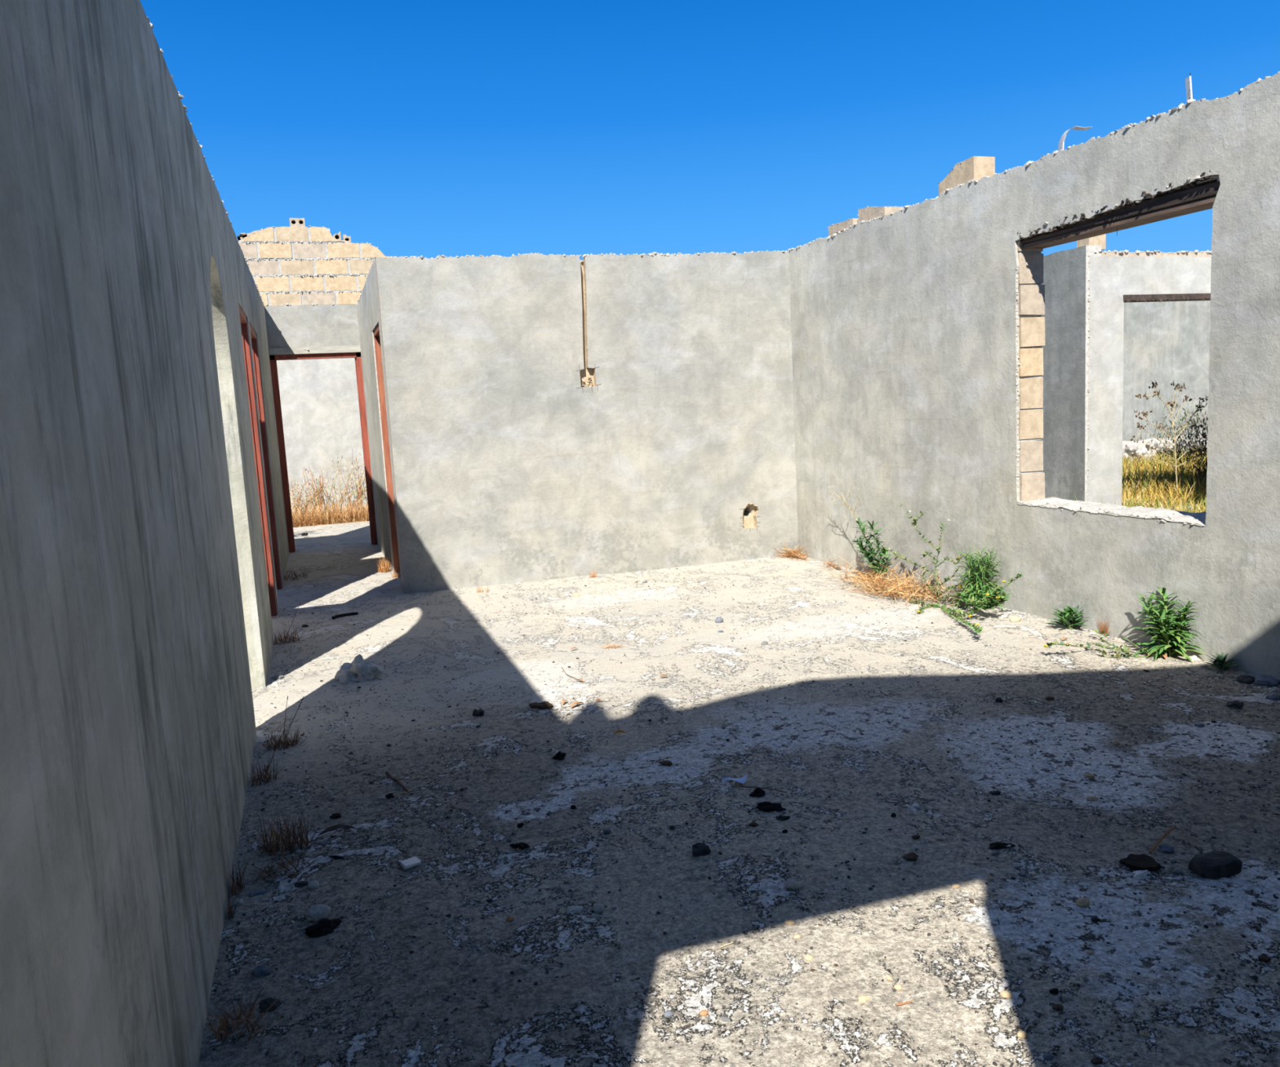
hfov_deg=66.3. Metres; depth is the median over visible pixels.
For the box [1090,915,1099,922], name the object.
pebble
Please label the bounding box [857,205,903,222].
block piece
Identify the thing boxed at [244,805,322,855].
dry grass tuft
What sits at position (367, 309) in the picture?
wall
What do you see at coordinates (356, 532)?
ground
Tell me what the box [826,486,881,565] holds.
weed
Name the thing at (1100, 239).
block piece
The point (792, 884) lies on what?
stone
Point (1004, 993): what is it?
pebble
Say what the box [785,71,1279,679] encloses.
wall
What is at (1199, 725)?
pebble
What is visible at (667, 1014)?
pebble
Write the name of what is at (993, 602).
weed
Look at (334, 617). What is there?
twig
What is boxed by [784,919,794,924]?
pebble
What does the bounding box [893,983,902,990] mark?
pebble
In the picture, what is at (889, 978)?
pebble
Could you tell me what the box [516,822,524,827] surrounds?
lump
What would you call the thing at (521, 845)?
scrap
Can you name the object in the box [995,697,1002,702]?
pebble
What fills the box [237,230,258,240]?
block
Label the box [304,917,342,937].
lump
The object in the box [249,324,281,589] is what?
door frame
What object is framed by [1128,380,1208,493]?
shrub
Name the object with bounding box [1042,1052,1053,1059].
pebble
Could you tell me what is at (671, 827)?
pebble
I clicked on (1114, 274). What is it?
wall
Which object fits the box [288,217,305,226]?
block
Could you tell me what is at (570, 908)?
flake
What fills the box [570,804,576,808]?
lump
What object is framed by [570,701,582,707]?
dead leaf
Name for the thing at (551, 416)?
wall
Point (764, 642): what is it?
pebble
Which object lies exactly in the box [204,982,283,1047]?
dry grass tuft
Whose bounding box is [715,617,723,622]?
stone
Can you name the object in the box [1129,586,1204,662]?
leafy plant
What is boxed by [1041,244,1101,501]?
wall
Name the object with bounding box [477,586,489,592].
dry grass tuft
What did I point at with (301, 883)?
stone
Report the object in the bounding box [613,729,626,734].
dead leaf
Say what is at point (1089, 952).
pebble
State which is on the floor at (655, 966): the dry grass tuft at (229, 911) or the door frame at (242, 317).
the dry grass tuft at (229, 911)
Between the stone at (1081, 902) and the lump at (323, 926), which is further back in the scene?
the lump at (323, 926)
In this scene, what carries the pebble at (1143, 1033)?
on the floor at (655, 966)
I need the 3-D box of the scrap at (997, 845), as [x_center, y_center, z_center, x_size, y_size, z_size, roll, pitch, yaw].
[1.190,1.025,3.230,0.094,0.011,0.043,-3,7,-1]
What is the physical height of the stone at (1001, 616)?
0.027 m
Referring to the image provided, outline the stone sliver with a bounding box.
[252,889,268,895]
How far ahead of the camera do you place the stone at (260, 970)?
2.70 m
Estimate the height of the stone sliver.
0.010 m
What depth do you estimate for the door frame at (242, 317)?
7.65 m
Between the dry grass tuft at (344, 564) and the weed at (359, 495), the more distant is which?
the weed at (359, 495)
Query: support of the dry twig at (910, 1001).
on the floor at (655, 966)
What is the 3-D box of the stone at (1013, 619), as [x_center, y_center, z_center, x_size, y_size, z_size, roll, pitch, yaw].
[2.408,0.547,6.294,0.075,0.032,0.061,-5,8,-18]
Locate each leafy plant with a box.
[1049,604,1088,629]
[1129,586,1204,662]
[1203,652,1239,671]
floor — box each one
[198,541,1279,1066]
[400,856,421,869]
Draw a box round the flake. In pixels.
[566,905,582,912]
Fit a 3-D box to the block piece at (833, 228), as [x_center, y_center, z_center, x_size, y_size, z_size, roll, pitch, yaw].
[1.759,-2.588,8.261,0.184,0.085,0.411,-5,8,-18]
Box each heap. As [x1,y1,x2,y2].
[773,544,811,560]
[818,553,970,608]
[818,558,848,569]
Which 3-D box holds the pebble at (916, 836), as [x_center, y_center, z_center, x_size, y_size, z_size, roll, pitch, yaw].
[0.934,1.025,3.319,0.030,0.010,0.022,-2,8,10]
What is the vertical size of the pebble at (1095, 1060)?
0.011 m
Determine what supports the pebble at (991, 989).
on the floor at (655, 966)
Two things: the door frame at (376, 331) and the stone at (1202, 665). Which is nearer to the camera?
the stone at (1202, 665)
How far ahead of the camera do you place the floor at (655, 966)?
3.44 m
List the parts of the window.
sill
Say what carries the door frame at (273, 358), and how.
in the wall at (310, 283)
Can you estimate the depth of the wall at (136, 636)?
1.99 m
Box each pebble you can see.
[232,898,244,906]
[506,916,514,921]
[592,903,604,912]
[603,828,611,833]
[663,1010,673,1017]
[669,825,675,829]
[699,1009,708,1016]
[747,821,758,826]
[760,640,768,644]
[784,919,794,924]
[793,933,800,938]
[804,954,813,960]
[857,995,869,1002]
[886,975,893,980]
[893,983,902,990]
[911,834,919,839]
[951,884,959,888]
[986,875,994,879]
[987,987,994,991]
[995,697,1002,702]
[999,990,1011,998]
[1016,1030,1027,1038]
[1017,872,1025,876]
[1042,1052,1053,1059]
[1044,696,1053,700]
[1048,987,1058,994]
[1051,1003,1063,1010]
[1084,773,1094,778]
[1086,795,1098,800]
[1086,950,1094,954]
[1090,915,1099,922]
[1090,1056,1102,1063]
[1112,740,1119,745]
[1140,1030,1148,1036]
[1170,858,1177,862]
[1194,723,1204,727]
[1243,711,1250,715]
[1257,952,1270,961]
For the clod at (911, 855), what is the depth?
3.16 m
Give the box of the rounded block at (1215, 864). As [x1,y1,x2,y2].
[1188,850,1241,878]
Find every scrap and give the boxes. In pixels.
[329,813,341,817]
[330,854,343,858]
[509,841,529,848]
[722,773,748,783]
[988,841,1015,848]
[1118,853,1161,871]
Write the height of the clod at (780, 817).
0.015 m
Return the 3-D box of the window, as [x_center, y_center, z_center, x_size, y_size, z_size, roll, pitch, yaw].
[2.757,-1.015,5.729,0.261,1.804,1.508,-5,8,-18]
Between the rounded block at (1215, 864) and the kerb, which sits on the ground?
the kerb
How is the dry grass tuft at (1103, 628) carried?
on the floor at (655, 966)
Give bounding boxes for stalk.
[1148,824,1176,853]
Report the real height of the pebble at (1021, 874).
0.009 m
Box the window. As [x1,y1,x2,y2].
[1017,170,1220,525]
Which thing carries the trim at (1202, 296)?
attached to the wall at (1114, 274)
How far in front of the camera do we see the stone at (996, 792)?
3.64 m
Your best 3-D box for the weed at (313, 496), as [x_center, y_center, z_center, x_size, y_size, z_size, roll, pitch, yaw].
[-5.282,-0.589,15.287,0.938,0.858,0.670,-5,8,-18]
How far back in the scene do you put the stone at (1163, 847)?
3.13 m
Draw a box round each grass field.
[1048,492,1206,512]
[1121,440,1207,508]
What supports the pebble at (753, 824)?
on the floor at (655, 966)
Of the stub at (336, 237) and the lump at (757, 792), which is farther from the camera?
the stub at (336, 237)
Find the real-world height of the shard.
0.010 m
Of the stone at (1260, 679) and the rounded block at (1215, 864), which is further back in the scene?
the stone at (1260, 679)
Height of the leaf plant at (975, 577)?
0.503 m
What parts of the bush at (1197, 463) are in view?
stem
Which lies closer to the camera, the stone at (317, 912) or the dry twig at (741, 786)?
the stone at (317, 912)
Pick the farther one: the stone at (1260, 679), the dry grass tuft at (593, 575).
the dry grass tuft at (593, 575)
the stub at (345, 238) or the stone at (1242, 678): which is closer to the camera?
the stone at (1242, 678)
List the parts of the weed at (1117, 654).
stem, stem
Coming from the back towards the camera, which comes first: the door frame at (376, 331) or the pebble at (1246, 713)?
the door frame at (376, 331)
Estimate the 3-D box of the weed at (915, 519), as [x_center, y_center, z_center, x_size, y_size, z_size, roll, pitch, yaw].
[2.048,0.141,7.081,0.091,0.683,0.981,-5,8,-18]
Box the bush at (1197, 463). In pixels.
[1145,397,1208,480]
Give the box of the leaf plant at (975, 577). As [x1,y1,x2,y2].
[941,545,1004,610]
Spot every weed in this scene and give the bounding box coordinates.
[288,468,331,519]
[302,448,368,516]
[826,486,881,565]
[849,516,893,574]
[884,502,967,603]
[909,573,1023,633]
[960,584,1011,609]
[1043,628,1166,657]
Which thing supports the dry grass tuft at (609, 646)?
on the floor at (655, 966)
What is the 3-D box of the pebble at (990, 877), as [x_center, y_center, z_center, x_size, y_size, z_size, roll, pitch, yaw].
[1.079,1.060,3.018,0.018,0.011,0.019,-5,8,-18]
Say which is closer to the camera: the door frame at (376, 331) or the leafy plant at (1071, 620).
the leafy plant at (1071, 620)
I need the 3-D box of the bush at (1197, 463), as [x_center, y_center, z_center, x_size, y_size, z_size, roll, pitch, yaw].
[7.845,-1.193,13.740,1.498,1.486,1.396,-5,8,-11]
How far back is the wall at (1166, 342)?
20.95 m
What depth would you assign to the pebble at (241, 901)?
3.11 m
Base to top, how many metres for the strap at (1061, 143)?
0.156 m
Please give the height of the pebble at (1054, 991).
0.011 m
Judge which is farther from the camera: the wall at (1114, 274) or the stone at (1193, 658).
the wall at (1114, 274)
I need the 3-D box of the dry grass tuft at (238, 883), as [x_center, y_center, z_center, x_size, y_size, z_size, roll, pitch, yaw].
[-1.282,1.114,3.224,0.118,0.114,0.136,-5,8,-18]
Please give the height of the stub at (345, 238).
0.100 m
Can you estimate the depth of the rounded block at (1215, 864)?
2.96 m
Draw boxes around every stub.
[333,231,341,242]
[342,234,351,243]
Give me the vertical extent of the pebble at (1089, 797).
0.015 m
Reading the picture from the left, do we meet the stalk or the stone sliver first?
the stone sliver
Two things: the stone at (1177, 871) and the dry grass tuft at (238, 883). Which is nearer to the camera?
the stone at (1177, 871)
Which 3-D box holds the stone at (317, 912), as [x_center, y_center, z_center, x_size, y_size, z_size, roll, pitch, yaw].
[-0.992,1.163,3.020,0.074,0.042,0.056,-1,8,17]
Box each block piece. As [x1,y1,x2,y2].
[828,217,857,235]
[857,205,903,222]
[938,155,995,196]
[1076,234,1106,249]
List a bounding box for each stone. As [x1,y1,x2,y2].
[252,964,271,976]
[258,996,281,1012]
[271,675,284,679]
[293,880,308,887]
[306,880,319,888]
[306,903,330,921]
[472,708,484,716]
[528,701,553,709]
[692,842,711,856]
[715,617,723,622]
[784,879,798,889]
[989,790,1000,795]
[998,613,1008,618]
[1009,616,1021,622]
[1075,897,1090,906]
[1158,844,1173,853]
[1172,868,1182,874]
[1186,655,1200,662]
[1200,663,1208,667]
[1226,700,1244,708]
[1236,675,1254,683]
[1253,674,1279,686]
[1265,693,1279,700]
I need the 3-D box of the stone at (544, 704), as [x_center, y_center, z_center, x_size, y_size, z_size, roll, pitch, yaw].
[-0.505,0.878,5.027,0.132,0.032,0.064,2,9,32]
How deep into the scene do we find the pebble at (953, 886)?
2.98 m
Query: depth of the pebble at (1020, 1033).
2.29 m
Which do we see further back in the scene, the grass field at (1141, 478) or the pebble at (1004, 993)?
the grass field at (1141, 478)
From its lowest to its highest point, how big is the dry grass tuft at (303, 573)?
0.133 m
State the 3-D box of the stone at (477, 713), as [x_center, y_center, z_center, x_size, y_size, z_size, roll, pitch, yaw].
[-0.813,0.897,4.926,0.057,0.039,0.060,-5,8,-18]
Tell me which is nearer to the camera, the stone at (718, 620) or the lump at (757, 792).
the lump at (757, 792)
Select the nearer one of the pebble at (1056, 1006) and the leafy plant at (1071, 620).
the pebble at (1056, 1006)
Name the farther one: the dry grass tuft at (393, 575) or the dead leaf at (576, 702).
the dry grass tuft at (393, 575)
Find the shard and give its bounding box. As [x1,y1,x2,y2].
[1133,869,1150,877]
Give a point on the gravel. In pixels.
(1067, 997)
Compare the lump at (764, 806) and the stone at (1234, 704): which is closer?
the lump at (764, 806)
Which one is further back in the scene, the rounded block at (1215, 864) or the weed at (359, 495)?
the weed at (359, 495)
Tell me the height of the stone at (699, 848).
0.038 m
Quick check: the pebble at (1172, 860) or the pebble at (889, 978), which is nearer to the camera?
the pebble at (889, 978)
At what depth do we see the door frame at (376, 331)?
9.48 m
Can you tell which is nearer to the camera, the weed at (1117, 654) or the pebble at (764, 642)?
the weed at (1117, 654)
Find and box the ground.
[293,454,1206,548]
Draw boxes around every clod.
[658,760,672,765]
[775,814,790,820]
[902,852,918,860]
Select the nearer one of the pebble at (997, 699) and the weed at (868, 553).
the pebble at (997, 699)
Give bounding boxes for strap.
[1057,126,1092,151]
[1185,73,1192,100]
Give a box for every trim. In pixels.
[268,345,360,355]
[1123,293,1210,302]
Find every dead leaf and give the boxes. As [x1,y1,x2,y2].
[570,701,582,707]
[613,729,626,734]
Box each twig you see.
[331,612,358,619]
[385,771,408,792]
[741,786,786,792]
[895,1000,912,1005]
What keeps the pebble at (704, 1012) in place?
on the floor at (655, 966)
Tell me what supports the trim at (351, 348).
attached to the wall at (310, 283)
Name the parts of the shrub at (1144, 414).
stem, stem, stem, stem, stem, stem, stem, stem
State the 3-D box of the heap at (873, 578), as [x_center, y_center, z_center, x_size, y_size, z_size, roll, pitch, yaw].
[1.769,0.348,7.477,0.817,0.304,1.864,-5,8,-18]
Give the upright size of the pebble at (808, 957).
0.011 m
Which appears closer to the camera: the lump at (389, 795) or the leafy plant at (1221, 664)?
the lump at (389, 795)
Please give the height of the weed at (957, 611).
0.327 m
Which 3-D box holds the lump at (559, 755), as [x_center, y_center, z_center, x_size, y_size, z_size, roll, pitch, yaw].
[-0.348,0.961,4.244,0.057,0.029,0.042,-1,8,12]
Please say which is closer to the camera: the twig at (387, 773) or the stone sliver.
the stone sliver
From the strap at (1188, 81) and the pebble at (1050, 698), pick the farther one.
the strap at (1188, 81)
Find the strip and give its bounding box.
[318,824,354,835]
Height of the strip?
0.025 m
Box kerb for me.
[1122,435,1207,459]
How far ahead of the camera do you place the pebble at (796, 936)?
2.73 m
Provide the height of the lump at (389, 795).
0.015 m
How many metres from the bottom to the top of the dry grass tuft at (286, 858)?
0.086 m
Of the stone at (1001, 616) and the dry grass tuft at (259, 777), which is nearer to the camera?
the dry grass tuft at (259, 777)
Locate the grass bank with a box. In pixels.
[291,497,368,527]
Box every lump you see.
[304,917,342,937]
[385,792,394,798]
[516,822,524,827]
[551,751,566,759]
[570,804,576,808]
[749,786,765,796]
[755,801,786,811]
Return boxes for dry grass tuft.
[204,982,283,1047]
[226,889,244,919]
[228,855,254,895]
[235,846,315,883]
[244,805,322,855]
[249,729,284,786]
[259,695,313,751]
[273,603,304,644]
[284,568,309,581]
[285,564,345,573]
[373,553,391,573]
[390,568,400,577]
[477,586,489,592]
[589,568,597,577]
[598,641,629,648]
[1093,617,1112,635]
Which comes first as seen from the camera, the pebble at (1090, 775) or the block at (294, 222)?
the pebble at (1090, 775)
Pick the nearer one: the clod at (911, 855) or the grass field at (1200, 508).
the clod at (911, 855)
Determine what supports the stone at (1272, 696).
on the floor at (655, 966)
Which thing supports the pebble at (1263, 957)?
on the floor at (655, 966)
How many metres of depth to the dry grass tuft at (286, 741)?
4.62 m
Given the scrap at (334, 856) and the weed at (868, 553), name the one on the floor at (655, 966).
the scrap at (334, 856)
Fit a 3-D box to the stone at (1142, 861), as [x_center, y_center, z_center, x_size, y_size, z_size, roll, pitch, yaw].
[1.556,1.022,3.048,0.108,0.009,0.109,-5,8,-18]
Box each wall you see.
[0,0,288,1066]
[238,225,392,546]
[276,357,368,519]
[355,258,402,588]
[374,249,798,593]
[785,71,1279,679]
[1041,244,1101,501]
[1086,249,1211,505]
[1122,300,1210,440]
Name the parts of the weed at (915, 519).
stem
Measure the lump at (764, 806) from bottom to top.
0.030 m
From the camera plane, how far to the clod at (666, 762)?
4.11 m
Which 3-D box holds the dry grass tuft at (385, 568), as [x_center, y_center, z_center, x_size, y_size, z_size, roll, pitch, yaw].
[-2.539,0.284,9.733,0.263,0.197,0.247,-5,8,-18]
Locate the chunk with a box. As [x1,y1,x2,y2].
[334,653,382,682]
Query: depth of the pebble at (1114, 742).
4.08 m
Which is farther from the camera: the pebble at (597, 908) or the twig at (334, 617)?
the twig at (334, 617)
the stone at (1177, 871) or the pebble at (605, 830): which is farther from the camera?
the pebble at (605, 830)
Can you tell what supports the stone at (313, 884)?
on the floor at (655, 966)
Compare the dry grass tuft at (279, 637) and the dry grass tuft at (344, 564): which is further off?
the dry grass tuft at (344, 564)
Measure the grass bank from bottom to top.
0.416 m
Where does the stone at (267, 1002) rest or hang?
on the floor at (655, 966)
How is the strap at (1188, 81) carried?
attached to the wall at (904, 322)
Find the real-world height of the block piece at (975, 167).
0.183 m
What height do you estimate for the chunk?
0.147 m
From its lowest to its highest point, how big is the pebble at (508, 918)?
0.011 m
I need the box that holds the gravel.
[213,557,1279,1066]
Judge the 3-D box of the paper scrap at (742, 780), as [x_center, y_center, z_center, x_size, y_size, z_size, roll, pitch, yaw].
[0.375,0.976,3.893,0.095,0.021,0.076,-1,8,19]
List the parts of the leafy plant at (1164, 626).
stem, stem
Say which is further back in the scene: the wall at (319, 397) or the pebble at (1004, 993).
the wall at (319, 397)
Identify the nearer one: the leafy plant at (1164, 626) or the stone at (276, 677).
the leafy plant at (1164, 626)
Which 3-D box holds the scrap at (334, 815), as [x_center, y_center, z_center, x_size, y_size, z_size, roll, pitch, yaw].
[-1.170,1.081,3.764,0.044,0.012,0.042,-5,8,-18]
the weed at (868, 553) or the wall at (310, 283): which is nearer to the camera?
the weed at (868, 553)

